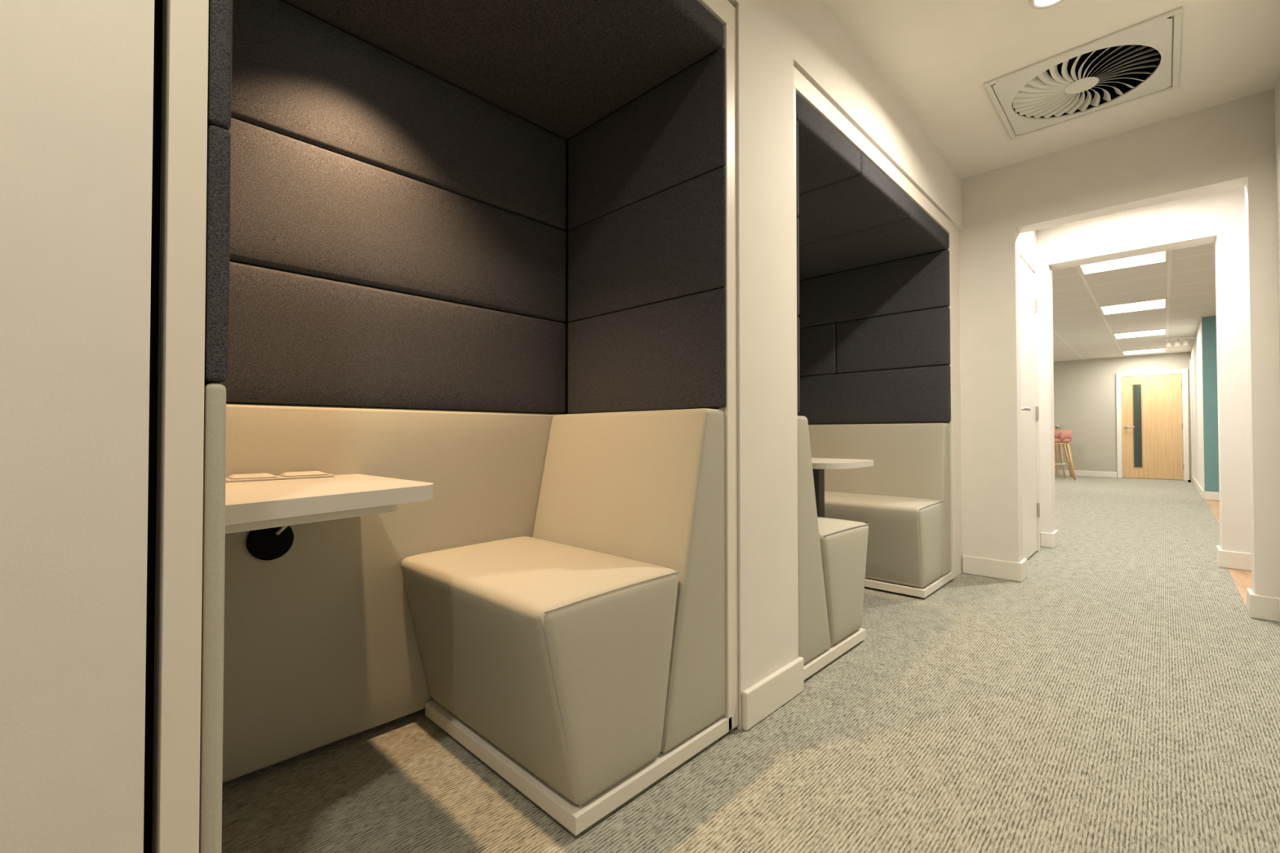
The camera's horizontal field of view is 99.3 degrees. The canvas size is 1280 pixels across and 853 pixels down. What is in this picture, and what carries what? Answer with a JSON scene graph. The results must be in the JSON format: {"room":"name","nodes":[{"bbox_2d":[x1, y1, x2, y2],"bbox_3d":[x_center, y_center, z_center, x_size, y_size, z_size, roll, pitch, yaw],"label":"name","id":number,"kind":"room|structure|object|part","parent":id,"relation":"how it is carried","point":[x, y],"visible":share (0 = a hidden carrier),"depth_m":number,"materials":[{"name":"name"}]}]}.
{"room":"office corridor","nodes":[
{"label":"office corridor","id":0,"kind":"room"},
{"bbox_2d":[0,0,962,852],"bbox_3d":[-0.759,-0.355,0.572,0.122,2.413,7.763,-1,-1,44],"label":"wall","id":1,"kind":"structure","parent":0,"point":[77,76],"depth_m":0.63,"materials":[{"name":"paint"}]},
{"bbox_2d":[742,657,804,730],"bbox_3d":[0.415,0.812,1.671,0.018,0.110,0.344,-1,-1,44],"label":"baseboard","id":2,"kind":"structure","parent":1,"relation":"attached to","point":[762,699],"depth_m":1.64,"materials":[{"name":"white paint"}]},
{"bbox_2d":[221,475,1279,852],"bbox_3d":[3.608,0.922,3.732,6.600,0.050,18.400,-1,-1,44],"label":"floor","id":3,"kind":"structure","parent":0,"point":[1122,695],"depth_m":1.45,"materials":[{"name":"carpet"}]},
{"bbox_2d":[143,0,737,852],"bbox_3d":[-0.423,-0.185,1.382,0.752,2.072,1.246,-1,-1,44],"label":"booth","id":4,"kind":"object","parent":3,"relation":"on","point":[399,239],"visible":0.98,"depth_m":1.50,"materials":[{"name":"fabric"}]},
{"bbox_2d":[246,525,293,560],"bbox_3d":[-0.905,0.278,1.333,0.009,0.098,0.098,-1,-1,44],"label":"cable grommet","id":5,"kind":"object","parent":4,"relation":"attached to","point":[265,544],"visible":0.82,"depth_m":1.33,"materials":[{"name":"black plastic"}]},
{"bbox_2d":[275,525,288,534],"bbox_3d":[-0.846,0.223,1.336,0.086,0.085,0.021,0,-1,0],"label":"power cable","id":6,"kind":"object","parent":5,"relation":"attached to","point":[282,528],"visible":0.3,"depth_m":1.33,"materials":[{"name":"white paint"}]},
{"bbox_2d":[225,474,433,533],"bbox_3d":[-0.699,0.153,1.150,0.561,0.058,0.404,-1,-1,44],"label":"table","id":7,"kind":"object","parent":4,"relation":"attached to","point":[250,505],"visible":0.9,"depth_m":1.01,"materials":[{"name":"white laminate"}]},
{"bbox_2d":[225,471,334,482],"bbox_3d":[-0.869,0.119,1.314,0.067,0.013,0.220,-1,-1,44],"label":"power socket","id":8,"kind":"object","parent":7,"relation":"on","point":[307,474],"visible":0.91,"depth_m":1.29,"materials":[{"name":"white plastic"}]},
{"bbox_3d":[-0.907,0.115,1.275,0.056,0.007,0.088,-1,-1,44],"label":"socket lid","id":9,"kind":"part","parent":8,"relation":"part of","materials":[{"name":"white plastic"}]},
{"bbox_3d":[-0.833,0.117,1.353,0.056,0.007,0.092,-1,-1,44],"label":"socket lid","id":10,"kind":"part","parent":8,"relation":"part of","materials":[{"name":"white plastic"}]},
{"bbox_2d":[400,408,732,835],"bbox_3d":[-0.217,0.409,1.547,0.698,0.914,0.648,-1,-1,44],"label":"seat","id":11,"kind":"object","parent":3,"relation":"on","point":[582,660],"visible":1,"depth_m":1.37,"materials":[{"name":"beige leather"}]},
{"bbox_3d":[-0.291,0.586,1.469,0.696,0.454,0.437,-1,-1,44],"label":"seat","id":12,"kind":"part","parent":11,"relation":"part of","materials":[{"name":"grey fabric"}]},
{"bbox_3d":[-0.093,0.385,1.681,0.692,0.862,0.282,-1,-1,44],"label":"backrest","id":13,"kind":"part","parent":11,"relation":"part of","materials":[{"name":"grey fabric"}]},
{"bbox_2d":[797,415,868,679],"bbox_3d":[0.370,0.425,2.413,1.053,0.907,0.630,-1,-1,44],"label":"seat","id":14,"kind":"object","parent":3,"relation":"on","point":[833,553],"visible":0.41,"depth_m":1.98,"materials":[{"name":"beige leather"}]},
{"bbox_3d":[0.242,0.397,2.285,1.047,0.855,0.264,-1,-1,44],"label":"backrest","id":15,"kind":"part","parent":14,"relation":"part of","materials":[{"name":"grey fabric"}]},
{"bbox_3d":[0.440,0.610,2.484,1.051,0.434,0.426,-1,-1,44],"label":"seat","id":16,"kind":"part","parent":14,"relation":"part of","materials":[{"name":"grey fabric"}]},
{"bbox_2d":[811,457,873,517],"bbox_3d":[0.697,0.527,2.841,0.920,0.716,0.530,-1,-1,44],"label":"table","id":17,"kind":"object","parent":3,"relation":"on","point":[819,464],"visible":0.31,"depth_m":2.65,"materials":[{"name":"white laminate"}]},
{"bbox_2d":[793,66,955,657],"bbox_3d":[0.771,-0.163,2.880,1.112,2.072,1.906,-1,-1,44],"label":"booth","id":18,"kind":"object","parent":3,"relation":"on","point":[873,273],"visible":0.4,"depth_m":3.19,"materials":[{"name":"white laminate"}]},
{"bbox_2d":[808,422,953,598],"bbox_3d":[1.231,0.438,3.306,1.053,0.908,0.563,-1,-1,44],"label":"seat","id":19,"kind":"object","parent":3,"relation":"on","point":[904,499],"visible":0.57,"depth_m":3.08,"materials":[{"name":"beige leather"}]},
{"bbox_3d":[1.181,0.624,3.253,1.051,0.431,0.421,-1,-1,44],"label":"seat","id":20,"kind":"part","parent":19,"relation":"part of","materials":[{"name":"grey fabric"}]},
{"bbox_2d":[1053,425,1059,475],"bbox_3d":[8.123,0.495,11.525,1.200,1.035,0.360,-1,-1,44],"label":"table","id":21,"kind":"object","parent":3,"relation":"on","point":[1055,426],"visible":0.27,"depth_m":11.07,"materials":[{"name":"white laminate"}]},
{"bbox_3d":[8.421,0.503,11.071,0.060,1.005,0.060,-1,-1,44],"label":"leg","id":22,"kind":"part","parent":21,"relation":"part of","materials":[{"name":"white wood"}]},
{"bbox_3d":[8.588,0.505,11.244,0.060,1.005,0.060,-1,-1,44],"label":"leg","id":23,"kind":"part","parent":21,"relation":"part of","materials":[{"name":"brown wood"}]},
{"bbox_2d":[1053,430,1071,478],"bbox_3d":[8.213,0.535,10.826,0.508,0.938,0.508,1,-1,-40],"label":"bar stool","id":24,"kind":"object","parent":3,"relation":"on","point":[1056,433],"visible":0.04,"depth_m":10.62,"materials":[{"name":"brown wood"}]},
{"bbox_3d":[8.291,0.175,10.739,0.436,0.220,0.180,1,-1,-40],"label":"backrest","id":25,"kind":"part","parent":24,"relation":"part of","materials":[{"name":"pink fabric"}]},
{"bbox_3d":[8.184,0.647,10.557,0.041,0.707,0.168,0,-1,5],"label":"leg","id":26,"kind":"part","parent":24,"relation":"part of","materials":[{"name":"brown wood"}]},
{"bbox_3d":[8.482,0.651,10.808,0.168,0.707,0.041,0,-1,5],"label":"leg","id":27,"kind":"part","parent":24,"relation":"part of","materials":[{"name":"brown wood"}]},
{"bbox_2d":[1054,429,1075,479],"bbox_3d":[7.978,0.529,10.387,0.508,0.938,0.508,-1,-1,36],"label":"bar stool","id":28,"kind":"object","parent":3,"relation":"on","point":[1065,437],"visible":0.59,"depth_m":10.18,"materials":[{"name":"pink fabric"}]},
{"bbox_3d":[7.978,0.264,10.391,0.380,0.062,0.400,-1,-1,36],"label":"seat","id":29,"kind":"part","parent":28,"relation":"part of","materials":[{"name":"pink fabric"}]},
{"bbox_3d":[8.076,0.169,10.321,0.180,0.220,0.436,-1,-1,36],"label":"backrest","id":30,"kind":"part","parent":28,"relation":"part of","materials":[{"name":"pink fabric"}]},
{"bbox_3d":[8.242,0.645,10.434,0.168,0.707,0.041,0,-1,-9],"label":"leg","id":31,"kind":"part","parent":28,"relation":"part of","materials":[{"name":"brown wood"}]},
{"bbox_3d":[8.016,0.640,10.120,0.135,0.706,0.125,-1,-1,36],"label":"leg","id":32,"kind":"part","parent":28,"relation":"part of","materials":[{"name":"brown wood"}]},
{"bbox_2d":[1019,230,1040,546],"bbox_3d":[2.569,-0.309,3.739,0.120,2.413,1.157,-1,-1,44],"label":"wall","id":33,"kind":"structure","parent":0,"point":[1028,240],"depth_m":3.97,"materials":[{"name":"paint"}]},
{"bbox_2d":[1019,247,1039,559],"bbox_3d":[2.544,-0.129,3.654,0.198,2.050,0.910,-1,-1,44],"label":"door","id":34,"kind":"structure","parent":33,"relation":"in","point":[1028,271],"depth_m":3.74,"materials":[{"name":"white paint"}]},
{"bbox_3d":[2.381,-0.108,3.387,0.063,0.052,0.141,-1,-1,44],"label":"handle","id":35,"kind":"part","parent":34,"relation":"part of","materials":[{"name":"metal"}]},
{"bbox_2d":[1040,529,1058,548],"bbox_3d":[3.108,0.848,4.132,0.086,0.110,0.218,-1,-1,44],"label":"baseboard","id":36,"kind":"structure","parent":33,"relation":"attached to","point":[1046,540],"depth_m":4.06,"materials":[{"name":"white paint"}]},
{"bbox_2d":[820,0,1279,178],"bbox_3d":[0.548,-1.609,0.155,2.590,0.080,9.150,-1,-1,44],"label":"ceiling","id":37,"kind":"structure","parent":0,"point":[937,57],"depth_m":2.24,"materials":[{"name":"paint"}]},
{"bbox_2d":[1028,0,1063,8],"bbox_3d":[1.470,-1.540,1.939,0.136,0.006,0.136,-1,-1,44],"label":"recessed light","id":38,"kind":"object","parent":37,"relation":"in","point":[1036,4],"visible":1,"depth_m":1.98,"materials":[{"name":"white ceramic"}]},
{"bbox_2d":[983,6,1182,140],"bbox_3d":[1.980,-1.609,2.442,0.630,0.172,0.630,-1,-1,44],"label":"ceiling vent","id":39,"kind":"object","parent":37,"relation":"in","point":[1131,64],"visible":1,"depth_m":2.46,"materials":[{"name":"white metal"}]},
{"bbox_2d":[959,88,1279,597],"bbox_3d":[2.836,-0.327,2.589,2.500,2.413,0.130,-1,-1,44],"label":"wall","id":40,"kind":"structure","parent":0,"point":[1231,144],"depth_m":2.93,"materials":[{"name":"paint"}]},
{"bbox_2d":[962,555,1026,582],"bbox_3d":[2.122,0.835,3.260,0.302,0.110,0.168,-1,-1,44],"label":"baseboard","id":41,"kind":"structure","parent":40,"relation":"attached to","point":[971,565],"depth_m":3.19,"materials":[{"name":"white paint"}]},
{"bbox_2d":[1053,351,1191,479],"bbox_3d":[8.830,-0.172,11.214,3.765,2.358,0.100,-1,-1,44],"label":"wall","id":42,"kind":"structure","parent":0,"point":[1085,402],"depth_m":10.88,"materials":[{"name":"grey paint"}]},
{"bbox_2d":[1057,470,1117,477],"bbox_3d":[8.380,0.958,11.549,2.628,0.110,0.018,-1,-1,44],"label":"baseboard","id":43,"kind":"structure","parent":42,"relation":"attached to","point":[1087,473],"depth_m":10.90,"materials":[{"name":"white paint"}]},
{"bbox_2d":[1115,368,1189,480],"bbox_3d":[9.662,-0.030,10.281,0.990,2.045,0.087,-1,-1,44],"label":"door","id":44,"kind":"structure","parent":42,"relation":"in","point":[1155,443],"depth_m":10.28,"materials":[{"name":"brown wood"}]},
{"bbox_3d":[9.544,-0.011,10.440,0.133,1.610,0.006,-1,-1,44],"label":"vision panel","id":45,"kind":"part","parent":44,"relation":"part of","materials":[{"name":"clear glass"}]},
{"bbox_2d":[1052,243,1216,361],"bbox_3d":[6.815,-1.452,7.099,6.600,0.080,9.150,-1,-1,44],"label":"ceiling","id":46,"kind":"structure","parent":0,"point":[1187,280],"depth_m":6.25,"materials":[{"name":"tile"}]},
{"bbox_2d":[1078,250,1167,275],"bbox_3d":[4.172,-1.441,4.715,0.570,0.012,0.600,-1,-1,44],"label":"recessed light","id":47,"kind":"object","parent":46,"relation":"in","point":[1158,257],"visible":0.59,"depth_m":4.79,"materials":[{"name":"white paint"}]},
{"bbox_2d":[1099,297,1166,315],"bbox_3d":[5.837,-1.416,6.444,0.570,0.012,0.600,-1,-1,44],"label":"recessed light","id":48,"kind":"object","parent":46,"relation":"in","point":[1155,304],"visible":1,"depth_m":6.41,"materials":[{"name":"white paint"}]},
{"bbox_2d":[1113,328,1165,338],"bbox_3d":[7.502,-1.390,8.172,0.570,0.012,0.600,-1,-1,44],"label":"recessed light","id":49,"kind":"object","parent":46,"relation":"in","point":[1155,331],"visible":1,"depth_m":8.12,"materials":[{"name":"white paint"}]},
{"bbox_2d":[1122,347,1165,355],"bbox_3d":[9.167,-1.365,9.900,0.570,0.012,0.600,-1,-1,44],"label":"recessed light","id":50,"kind":"object","parent":46,"relation":"in","point":[1158,349],"visible":1,"depth_m":9.87,"materials":[{"name":"white paint"}]},
{"bbox_2d":[1162,335,1195,346],"bbox_3d":[8.384,-1.320,8.467,0.360,0.145,0.080,-1,-1,44],"label":"track","id":51,"kind":"object","parent":46,"relation":"attached to","point":[1185,343],"visible":1,"depth_m":8.45,"materials":[{"name":"white metal"}]},
{"bbox_2d":[1036,186,1251,552],"bbox_3d":[3.573,-0.329,3.715,6.600,2.450,0.200,-1,-1,44],"label":"wall","id":52,"kind":"structure","parent":0,"point":[1218,218],"depth_m":3.54,"materials":[{"name":"paint"}]},
{"bbox_2d":[1216,545,1251,571],"bbox_3d":[4.193,0.832,3.087,1.261,0.110,0.218,-1,-1,44],"label":"baseboard","id":53,"kind":"structure","parent":52,"relation":"attached to","point":[1224,558],"depth_m":3.40,"materials":[{"name":"white paint"}]},
{"bbox_2d":[1191,318,1204,491],"bbox_3d":[8.712,-0.214,8.451,0.100,2.358,4.045,-1,-1,44],"label":"wall","id":54,"kind":"structure","parent":0,"point":[1197,348],"depth_m":7.96,"materials":[{"name":"paint"}]},
{"bbox_2d":[1190,358,1194,476],"bbox_3d":[9.708,-0.153,9.570,0.020,2.050,0.350,-1,-1,44],"label":"trim","id":55,"kind":"structure","parent":54,"relation":"attached to","point":[1191,359],"depth_m":9.45,"materials":[{"name":"white paint"}]},
{"bbox_2d":[1191,475,1204,498],"bbox_3d":[8.697,0.911,8.502,0.018,0.110,3.932,-1,-1,44],"label":"baseboard","id":56,"kind":"structure","parent":54,"relation":"attached to","point":[1200,490],"depth_m":7.97,"materials":[{"name":"white paint"}]},
{"bbox_2d":[1201,315,1218,492],"bbox_3d":[8.323,-0.251,6.003,2.934,2.358,0.012,-1,-1,44],"label":"wall","id":57,"kind":"structure","parent":0,"point":[1210,397],"depth_m":6.97,"materials":[{"name":"paint"}]},
{"bbox_2d":[1204,491,1219,501],"bbox_3d":[8.311,0.873,5.977,2.940,0.110,0.018,-1,-1,44],"label":"baseboard","id":58,"kind":"structure","parent":57,"relation":"attached to","point":[1208,495],"depth_m":6.95,"materials":[{"name":"white paint"}]},
{"bbox_2d":[1274,71,1279,378],"bbox_3d":[0.232,-0.370,-0.383,0.120,2.413,7.763,-1,-1,44],"label":"wall","id":59,"kind":"structure","parent":0,"point":[1277,89],"depth_m":2.43,"materials":[{"name":"paint"}]},
{"bbox_2d":[1246,587,1279,623],"bbox_3d":[0.198,0.783,-0.276,0.103,0.110,7.893,-1,-1,44],"label":"baseboard","id":60,"kind":"structure","parent":59,"relation":"attached to","point":[1258,606],"depth_m":2.47,"materials":[{"name":"white paint"}]}
]}

